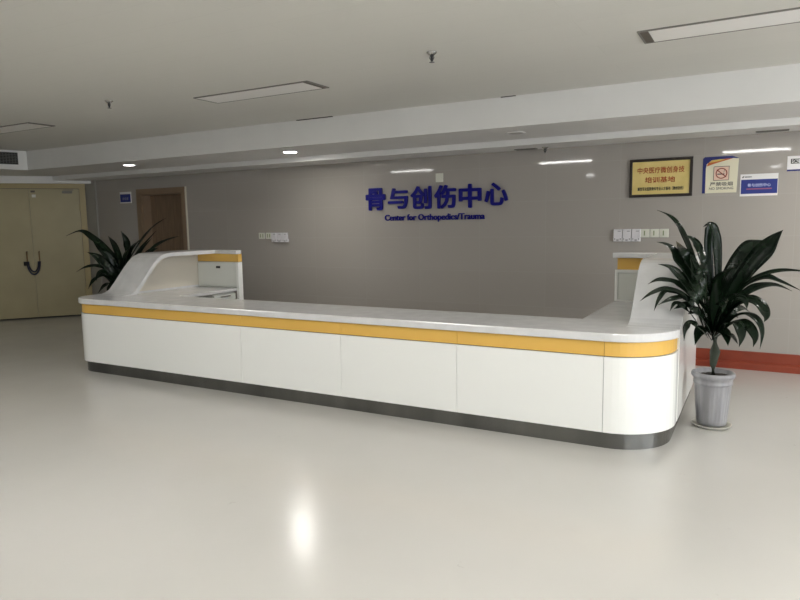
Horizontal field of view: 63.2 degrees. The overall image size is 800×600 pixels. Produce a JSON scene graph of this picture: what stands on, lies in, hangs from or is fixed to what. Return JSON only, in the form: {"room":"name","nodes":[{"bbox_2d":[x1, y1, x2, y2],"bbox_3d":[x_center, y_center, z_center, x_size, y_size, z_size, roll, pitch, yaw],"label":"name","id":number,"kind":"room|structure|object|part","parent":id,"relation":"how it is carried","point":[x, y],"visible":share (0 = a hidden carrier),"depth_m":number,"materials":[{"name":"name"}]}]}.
{"room":"hospital interior","nodes":[
{"label":"hospital interior","id":0,"kind":"room"},
{"bbox_2d":[0,316,799,599],"bbox_3d":[-3.610,1.277,2.892,18.200,0.100,14.430,3,8,29],"label":"floor","id":1,"kind":"structure","parent":0,"point":[113,487],"depth_m":3.54,"materials":[{"name":"beige tile"}]},
{"bbox_2d":[67,219,178,292],"bbox_3d":[-3.391,-0.189,7.904,1.781,1.585,0.626,1,7,15],"label":"potted plant","id":2,"kind":"object","parent":1,"relation":"on","point":[112,263],"visible":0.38,"depth_m":7.89,"materials":[{"name":"green plant"}]},
{"bbox_2d":[198,292,235,298],"bbox_3d":[-2.241,0.255,7.835,0.424,0.685,0.360,3,8,29],"label":"drawer pedestal","id":3,"kind":"object","parent":1,"relation":"on","point":[229,295],"visible":0.2,"depth_m":7.69,"materials":[{"name":"white"}]},
{"bbox_3d":[-2.080,-0.033,7.709,0.018,0.070,0.350,3,8,29],"label":"drawer","id":4,"kind":"part","parent":3,"relation":"part of","materials":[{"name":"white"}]},
{"bbox_2d":[78,250,698,449],"bbox_3d":[-0.472,0.172,6.239,5.953,1.206,1.854,3,8,29],"label":"reception desk","id":5,"kind":"object","parent":1,"relation":"on","point":[617,376],"depth_m":4.97,"materials":[{"name":"white"}]},
{"bbox_2d":[97,250,215,295],"bbox_3d":[-2.801,-0.323,7.600,0.438,0.466,1.415,3,8,29],"label":"partition","id":6,"kind":"object","parent":5,"relation":"attached to","point":[162,272],"depth_m":7.60,"materials":[{"name":"white plastic"}]},
{"bbox_3d":[-2.462,0.428,6.384,2.435,0.505,0.413,5,9,39],"label":"panel","id":7,"kind":"part","parent":5,"relation":"part of","materials":[{"name":"white"}]},
{"bbox_2d":[198,254,242,287],"bbox_3d":[-2.224,-0.366,8.024,0.698,0.410,0.100,3,8,29],"label":"storage cabinet","id":8,"kind":"object","parent":5,"relation":"on","point":[214,270],"visible":0.98,"depth_m":7.98,"materials":[{"name":"white"}]},
{"bbox_3d":[-2.249,-0.315,8.022,0.650,0.288,0.017,3,8,29],"label":"door","id":9,"kind":"part","parent":8,"relation":"part of","materials":[{"name":"white"}]},
{"bbox_3d":[-1.941,-0.302,7.856,0.036,0.313,0.070,3,8,29],"label":"panel","id":10,"kind":"part","parent":8,"relation":"part of","materials":[{"name":"white"}]},
{"bbox_3d":[-0.935,0.507,5.504,1.059,0.505,0.018,3,8,29],"label":"panel","id":11,"kind":"part","parent":5,"relation":"part of","materials":[{"name":"white"}]},
{"bbox_2d":[78,284,681,342],"bbox_3d":[-0.479,0.030,6.214,5.953,0.055,1.834,3,8,29],"label":"countertop","id":12,"kind":"structure","parent":5,"relation":"on","point":[609,323],"depth_m":5.08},
{"bbox_3d":[-0.026,0.552,5.002,1.014,0.505,0.018,3,8,29],"label":"panel","id":13,"kind":"part","parent":5,"relation":"part of","materials":[{"name":"white"}]},
{"bbox_3d":[0.874,0.596,4.503,1.039,0.505,0.018,3,8,29],"label":"panel","id":14,"kind":"part","parent":5,"relation":"part of","materials":[{"name":"white"}]},
{"bbox_2d":[614,258,642,300],"bbox_3d":[2.218,-0.176,5.701,0.633,0.386,0.060,3,8,29],"label":"storage cabinet","id":15,"kind":"object","parent":5,"relation":"on","point":[626,273],"visible":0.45,"depth_m":5.79,"materials":[{"name":"white"}]},
{"bbox_3d":[2.209,-0.121,5.690,0.633,0.279,0.020,3,8,29],"label":"frame","id":16,"kind":"part","parent":15,"relation":"part of","materials":[{"name":"white"}]},
{"bbox_3d":[2.211,-0.115,5.692,0.572,0.229,0.013,3,8,29],"label":"door","id":17,"kind":"part","parent":15,"relation":"part of","materials":[{"name":"white"}]},
{"bbox_3d":[1.637,0.610,4.287,0.612,0.505,0.155,-3,7,-20],"label":"panel","id":18,"kind":"part","parent":5,"relation":"part of","materials":[{"name":"white"}]},
{"bbox_2d":[626,253,698,334],"bbox_3d":[2.052,-0.092,4.980,0.341,0.466,1.530,3,8,29],"label":"partition","id":19,"kind":"object","parent":5,"relation":"attached to","point":[643,314],"depth_m":4.59,"materials":[{"name":"white plastic"}]},
{"bbox_2d":[691,418,731,429],"bbox_3d":[2.263,0.902,4.729,0.272,0.024,0.272,3,8,29],"label":"saucer","id":20,"kind":"object","parent":1,"relation":"on","point":[728,424],"visible":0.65,"depth_m":4.67,"materials":[{"name":"white ceramic"}]},
{"bbox_2d":[640,210,799,426],"bbox_3d":[2.177,0.140,4.526,1.056,1.546,0.804,1,7,13],"label":"potted plant","id":21,"kind":"object","parent":20,"relation":"on","point":[723,294],"visible":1,"depth_m":4.52,"materials":[{"name":"green plant"}]},
{"bbox_3d":[2.260,0.703,4.705,0.292,0.382,0.292,3,8,29],"label":"pot","id":22,"kind":"part","parent":21,"relation":"part of","materials":[{"name":"ceramic"}]},
{"bbox_3d":[2.260,0.393,4.666,0.071,0.313,0.070,3,8,29],"label":"stem","id":23,"kind":"part","parent":21,"relation":"part of","materials":[{"name":"green plant"}]},
{"bbox_2d":[0,0,799,150],"bbox_3d":[-3.654,-1.433,2.571,18.200,0.100,14.430,3,8,29],"label":"ceiling","id":24,"kind":"structure","parent":0,"point":[61,60],"depth_m":4.38,"materials":[{"name":"white paint"}]},
{"bbox_2d":[0,122,54,133],"bbox_3d":[-4.424,-1.932,7.349,1.250,0.008,0.300,3,8,29],"label":"recessed light","id":25,"kind":"object","parent":24,"relation":"in","point":[28,125],"visible":1,"depth_m":7.22,"materials":[{"name":"grey plastic"}]},
{"bbox_2d":[105,100,112,108],"bbox_3d":[-2.605,-1.752,5.824,0.072,0.066,0.072,3,8,29],"label":"sprinkler head","id":26,"kind":"object","parent":24,"relation":"attached to","point":[107,101],"visible":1,"depth_m":5.81},
{"bbox_2d":[193,81,328,103],"bbox_3d":[-1.207,-1.774,5.569,1.250,0.008,0.300,3,8,29],"label":"recessed light","id":27,"kind":"object","parent":24,"relation":"in","point":[302,86],"visible":1,"depth_m":5.53,"materials":[{"name":"grey plastic"}]},
{"bbox_3d":[-0.693,-1.750,5.284,0.050,0.005,0.276,3,8,29],"label":"plate","id":28,"kind":"part","parent":27,"relation":"part of","materials":[{"name":"brown"}]},
{"bbox_2d":[296,95,515,120],"bbox_3d":[-0.040,-1.902,6.477,2.480,0.008,0.027,3,8,29],"label":"trim","id":29,"kind":"structure","parent":24,"relation":"attached to","point":[513,95],"depth_m":6.90,"materials":[{"name":"grey metal"}]},
{"bbox_2d":[426,51,436,62],"bbox_3d":[0.213,-1.622,4.344,0.072,0.066,0.072,3,8,29],"label":"sprinkler head","id":30,"kind":"object","parent":24,"relation":"attached to","point":[431,53],"visible":1,"depth_m":4.33},
{"bbox_2d":[637,7,799,43],"bbox_3d":[2.054,-1.613,3.764,1.250,0.008,0.300,3,8,29],"label":"recessed light","id":31,"kind":"object","parent":24,"relation":"in","point":[791,15],"visible":1,"depth_m":3.84,"materials":[{"name":"grey plastic"}]},
{"bbox_3d":[1.540,-1.640,4.049,0.050,0.005,0.276,3,8,29],"label":"plate","id":32,"kind":"part","parent":31,"relation":"part of","materials":[{"name":"brown"}]},
{"bbox_2d":[96,131,799,354],"bbox_3d":[0.987,-0.757,7.832,14.917,2.630,0.250,3,8,29],"label":"wall","id":33,"kind":"structure","parent":0,"point":[548,249],"depth_m":7.68,"materials":[{"name":"grey paint"}]},
{"bbox_2d":[0,152,17,164],"bbox_3d":[-5.965,-1.990,8.998,1.200,0.170,0.014,-7,9,-43],"label":"air vent","id":34,"kind":"object","parent":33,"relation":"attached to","point":[5,157],"visible":1,"depth_m":9.33,"materials":[{"name":"grey metal"}]},
{"bbox_2d":[120,192,131,202],"bbox_3d":[-4.485,-1.673,10.625,0.265,0.180,0.014,3,8,29],"label":"plate","id":35,"kind":"object","parent":33,"relation":"attached to","point":[125,197],"visible":1,"depth_m":10.62,"materials":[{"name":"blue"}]},
{"bbox_2d":[136,186,189,252],"bbox_3d":[-3.698,-0.725,10.416,1.115,2.110,0.222,3,8,29],"label":"door","id":36,"kind":"structure","parent":33,"relation":"in","point":[154,205],"depth_m":10.45,"materials":[{"name":"brown wood"}]},
{"bbox_2d":[259,233,264,238],"bbox_3d":[-1.982,-0.920,9.319,0.110,0.088,0.015,3,8,29],"label":"light switch","id":37,"kind":"object","parent":33,"relation":"attached to","point":[261,235],"visible":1,"depth_m":9.31,"materials":[{"name":"white plastic"}]},
{"bbox_2d":[266,233,270,238],"bbox_3d":[-1.873,-0.914,9.259,0.100,0.088,0.015,3,8,29],"label":"light switch","id":38,"kind":"object","parent":33,"relation":"attached to","point":[268,235],"visible":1,"depth_m":9.25,"materials":[{"name":"white plastic"}]},
{"bbox_2d":[271,233,276,241],"bbox_3d":[-1.778,-0.885,9.193,0.098,0.130,0.044,3,8,29],"label":"wall socket","id":39,"kind":"object","parent":33,"relation":"attached to","point":[273,235],"visible":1,"depth_m":9.18,"materials":[{"name":"white plastic"}]},
{"bbox_2d":[276,233,281,241],"bbox_3d":[-1.693,-0.881,9.146,0.098,0.130,0.044,3,8,29],"label":"wall socket","id":40,"kind":"object","parent":33,"relation":"attached to","point":[278,235],"visible":1,"depth_m":9.13,"materials":[{"name":"white plastic"}]},
{"bbox_3d":[-1.696,-0.902,9.150,0.086,0.088,0.035,3,8,29],"label":"plate","id":41,"kind":"part","parent":40,"relation":"part of","materials":[{"name":"white plastic"}]},
{"bbox_2d":[282,233,288,241],"bbox_3d":[-1.608,-0.877,9.099,0.098,0.130,0.044,3,8,29],"label":"wall socket","id":42,"kind":"object","parent":33,"relation":"attached to","point":[284,235],"visible":1,"depth_m":9.09,"materials":[{"name":"white plastic"}]},
{"bbox_3d":[-1.611,-0.898,9.104,0.086,0.088,0.035,3,8,29],"label":"plate","id":43,"kind":"part","parent":42,"relation":"part of","materials":[{"name":"white plastic"}]},
{"bbox_2d":[282,151,297,152],"bbox_3d":[-1.303,-1.752,7.701,0.202,0.008,0.202,3,8,29],"label":"recessed light","id":44,"kind":"object","parent":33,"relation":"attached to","point":[283,151],"visible":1,"depth_m":7.69,"materials":[{"name":"white plastic"}]},
{"bbox_2d":[365,188,385,210],"bbox_3d":[-0.312,-1.289,8.327,0.287,0.283,0.027,3,8,29],"label":"letter","id":45,"kind":"object","parent":33,"relation":"attached to","point":[372,192],"depth_m":8.31,"materials":[{"name":"blue plastic"}]},
{"bbox_2d":[388,188,407,208],"bbox_3d":[-0.027,-1.275,8.169,0.287,0.259,0.027,3,8,29],"label":"letter","id":46,"kind":"object","parent":33,"relation":"attached to","point":[393,192],"depth_m":8.15,"materials":[{"name":"blue plastic"}]},
{"bbox_2d":[0,63,799,175],"bbox_3d":[-2.753,-1.463,4.197,18.000,0.293,9.930,3,8,29],"label":"ceiling beam","id":47,"kind":"structure","parent":33,"relation":"attached to","point":[773,92],"depth_m":6.27,"materials":[{"name":"paint"}]},
{"bbox_2d":[410,186,431,208],"bbox_3d":[0.259,-1.261,8.011,0.287,0.283,0.027,3,8,29],"label":"letter","id":48,"kind":"object","parent":33,"relation":"attached to","point":[413,195],"depth_m":8.00,"materials":[{"name":"blue plastic"}]},
{"bbox_2d":[52,117,799,180],"bbox_3d":[-1.544,-1.585,6.558,18.181,0.068,4.634,3,8,29],"label":"trim","id":49,"kind":"structure","parent":33,"relation":"attached to","point":[793,124],"depth_m":7.18,"materials":[{"name":"paint"}]},
{"bbox_2d":[436,173,442,181],"bbox_3d":[0.478,-1.481,7.874,0.100,0.105,0.010,3,8,29],"label":"blank plate","id":50,"kind":"object","parent":33,"relation":"attached to","point":[439,176],"visible":1,"depth_m":7.87,"materials":[{"name":"white plastic"}]},
{"bbox_2d":[434,185,455,208],"bbox_3d":[0.544,-1.247,7.853,0.287,0.283,0.027,3,8,29],"label":"letter","id":51,"kind":"object","parent":33,"relation":"attached to","point":[439,194],"depth_m":7.84,"materials":[{"name":"blue plastic"}]},
{"bbox_2d":[458,184,481,207],"bbox_3d":[0.830,-1.233,7.695,0.287,0.283,0.027,3,8,29],"label":"letter","id":52,"kind":"object","parent":33,"relation":"attached to","point":[469,189],"depth_m":7.68,"materials":[{"name":"blue plastic"}]},
{"bbox_2d":[484,183,507,205],"bbox_3d":[1.115,-1.229,7.536,0.287,0.263,0.027,3,8,29],"label":"letter","id":53,"kind":"object","parent":33,"relation":"attached to","point":[490,193],"depth_m":7.53,"materials":[{"name":"blue plastic"}]},
{"bbox_2d":[505,131,525,134],"bbox_3d":[1.127,-1.632,6.356,0.202,0.008,0.202,3,8,29],"label":"recessed light","id":54,"kind":"object","parent":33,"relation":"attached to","point":[516,132],"visible":1,"depth_m":6.36,"materials":[{"name":"white"}]},
{"bbox_2d":[514,148,536,150],"bbox_3d":[1.398,-1.672,7.214,0.240,0.008,0.090,3,8,29],"label":"air vent","id":55,"kind":"object","parent":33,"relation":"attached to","point":[526,148],"visible":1,"depth_m":7.21,"materials":[{"name":"grey metal"}]},
{"bbox_2d":[613,229,622,240],"bbox_3d":[2.321,-0.689,6.924,0.086,0.130,0.044,3,8,29],"label":"wall socket","id":56,"kind":"object","parent":33,"relation":"attached to","point":[617,232],"visible":1,"depth_m":6.91,"materials":[{"name":"white plastic"}]},
{"bbox_3d":[2.323,-0.711,6.926,0.086,0.088,0.035,3,8,29],"label":"plate","id":57,"kind":"part","parent":56,"relation":"part of","materials":[{"name":"white plastic"}]},
{"bbox_2d":[622,229,631,240],"bbox_3d":[2.402,-0.685,6.880,0.086,0.130,0.044,3,8,29],"label":"wall socket","id":58,"kind":"object","parent":33,"relation":"attached to","point":[627,233],"visible":1,"depth_m":6.87,"materials":[{"name":"white plastic"}]},
{"bbox_3d":[2.404,-0.707,6.881,0.086,0.088,0.035,3,8,29],"label":"plate","id":59,"kind":"part","parent":58,"relation":"part of","materials":[{"name":"white plastic"}]},
{"bbox_2d":[631,229,640,240],"bbox_3d":[2.483,-0.681,6.835,0.086,0.130,0.044,3,8,29],"label":"wall socket","id":60,"kind":"object","parent":33,"relation":"attached to","point":[636,233],"visible":1,"depth_m":6.82,"materials":[{"name":"white plastic"}]},
{"bbox_3d":[2.485,-0.703,6.836,0.086,0.088,0.035,3,8,29],"label":"plate","id":61,"kind":"part","parent":60,"relation":"part of","materials":[{"name":"white plastic"}]},
{"bbox_2d":[641,229,649,236],"bbox_3d":[2.566,-0.699,6.803,0.088,0.088,0.015,3,8,29],"label":"light switch","id":62,"kind":"object","parent":33,"relation":"attached to","point":[644,232],"visible":1,"depth_m":6.80,"materials":[{"name":"white plastic"}]},
{"bbox_2d":[650,229,658,236],"bbox_3d":[2.647,-0.695,6.758,0.088,0.088,0.015,3,8,29],"label":"light switch","id":63,"kind":"object","parent":33,"relation":"attached to","point":[653,232],"visible":1,"depth_m":6.75,"materials":[{"name":"white plastic"}]},
{"bbox_2d":[629,156,693,197],"bbox_3d":[2.671,-1.255,6.665,0.606,0.390,0.028,3,8,29],"label":"plaque","id":64,"kind":"object","parent":33,"relation":"attached to","point":[657,177],"visible":1,"depth_m":6.66,"materials":[{"name":"gold wood"}]},
{"bbox_2d":[659,229,668,236],"bbox_3d":[2.727,-0.691,6.713,0.088,0.088,0.015,3,8,29],"label":"light switch","id":65,"kind":"object","parent":33,"relation":"attached to","point":[663,232],"visible":1,"depth_m":6.71,"materials":[{"name":"white plastic"}]},
{"bbox_2d":[702,156,738,192],"bbox_3d":[3.155,-1.235,6.405,0.317,0.355,0.012,3,8,29],"label":"no smoking sign","id":66,"kind":"object","parent":33,"relation":"attached to","point":[720,173],"visible":1,"depth_m":6.40,"materials":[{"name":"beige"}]},
{"bbox_3d":[3.164,-1.247,6.397,0.143,0.138,0.004,3,8,29],"label":"pictogram panel","id":67,"kind":"part","parent":66,"relation":"part of","materials":[{"name":"beige plastic"}]},
{"bbox_2d":[695,348,799,373],"bbox_3d":[2.104,0.535,7.198,12.240,0.178,0.050,3,8,29],"label":"baseboard","id":68,"kind":"structure","parent":33,"relation":"attached to","point":[733,359],"depth_m":6.43,"materials":[{"name":"red wood"}]},
{"bbox_2d":[740,173,778,195],"bbox_3d":[3.454,-1.109,6.257,0.320,0.210,0.008,3,8,29],"label":"sign","id":69,"kind":"object","parent":33,"relation":"attached to","point":[766,184],"visible":1,"depth_m":6.25,"materials":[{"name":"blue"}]},
{"bbox_2d":[756,129,788,132],"bbox_3d":[3.445,-1.563,6.013,0.270,0.008,0.090,3,8,29],"label":"air vent","id":70,"kind":"object","parent":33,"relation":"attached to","point":[779,129],"visible":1,"depth_m":6.00,"materials":[{"name":"grey metal"}]},
{"bbox_2d":[787,156,799,170],"bbox_3d":[3.863,-1.272,6.008,0.488,0.140,0.008,3,8,29],"label":"notice board","id":71,"kind":"object","parent":33,"relation":"attached to","point":[793,162],"visible":1,"depth_m":6.10,"materials":[{"name":"white"}]},
{"bbox_3d":[-7.587,-0.914,10.338,3.134,2.630,3.967,3,8,29],"label":"wall","id":72,"kind":"structure","parent":0,"visible":0},
{"bbox_2d":[0,176,90,183],"bbox_3d":[-7.240,-1.897,10.187,4.700,0.115,0.150,-4,7,-23],"label":"trim","id":73,"kind":"structure","parent":72,"relation":"attached to","point":[3,179],"depth_m":10.66,"materials":[{"name":"paint"}]},
{"bbox_2d":[0,183,92,320],"bbox_3d":[-6.111,-0.803,10.836,1.688,2.245,0.116,-4,7,-23],"label":"door","id":74,"kind":"structure","parent":72,"relation":"in","point":[36,220],"depth_m":10.89,"materials":[{"name":"beige wood"}]},
{"bbox_2d":[24,261,40,274],"bbox_3d":[-6.098,-0.525,10.788,0.252,0.230,0.072,-3,7,-19],"label":"lock","id":75,"kind":"object","parent":74,"relation":"attached to","point":[27,264],"visible":1,"depth_m":10.80,"materials":[{"name":"black metal"}]},
{"bbox_2d":[85,180,103,294],"bbox_3d":[-5.223,-0.878,11.136,0.260,2.294,0.040,3,8,29],"label":"trim","id":76,"kind":"structure","parent":72,"relation":"attached to","point":[90,189],"depth_m":11.07,"materials":[{"name":"grey"}]}
]}

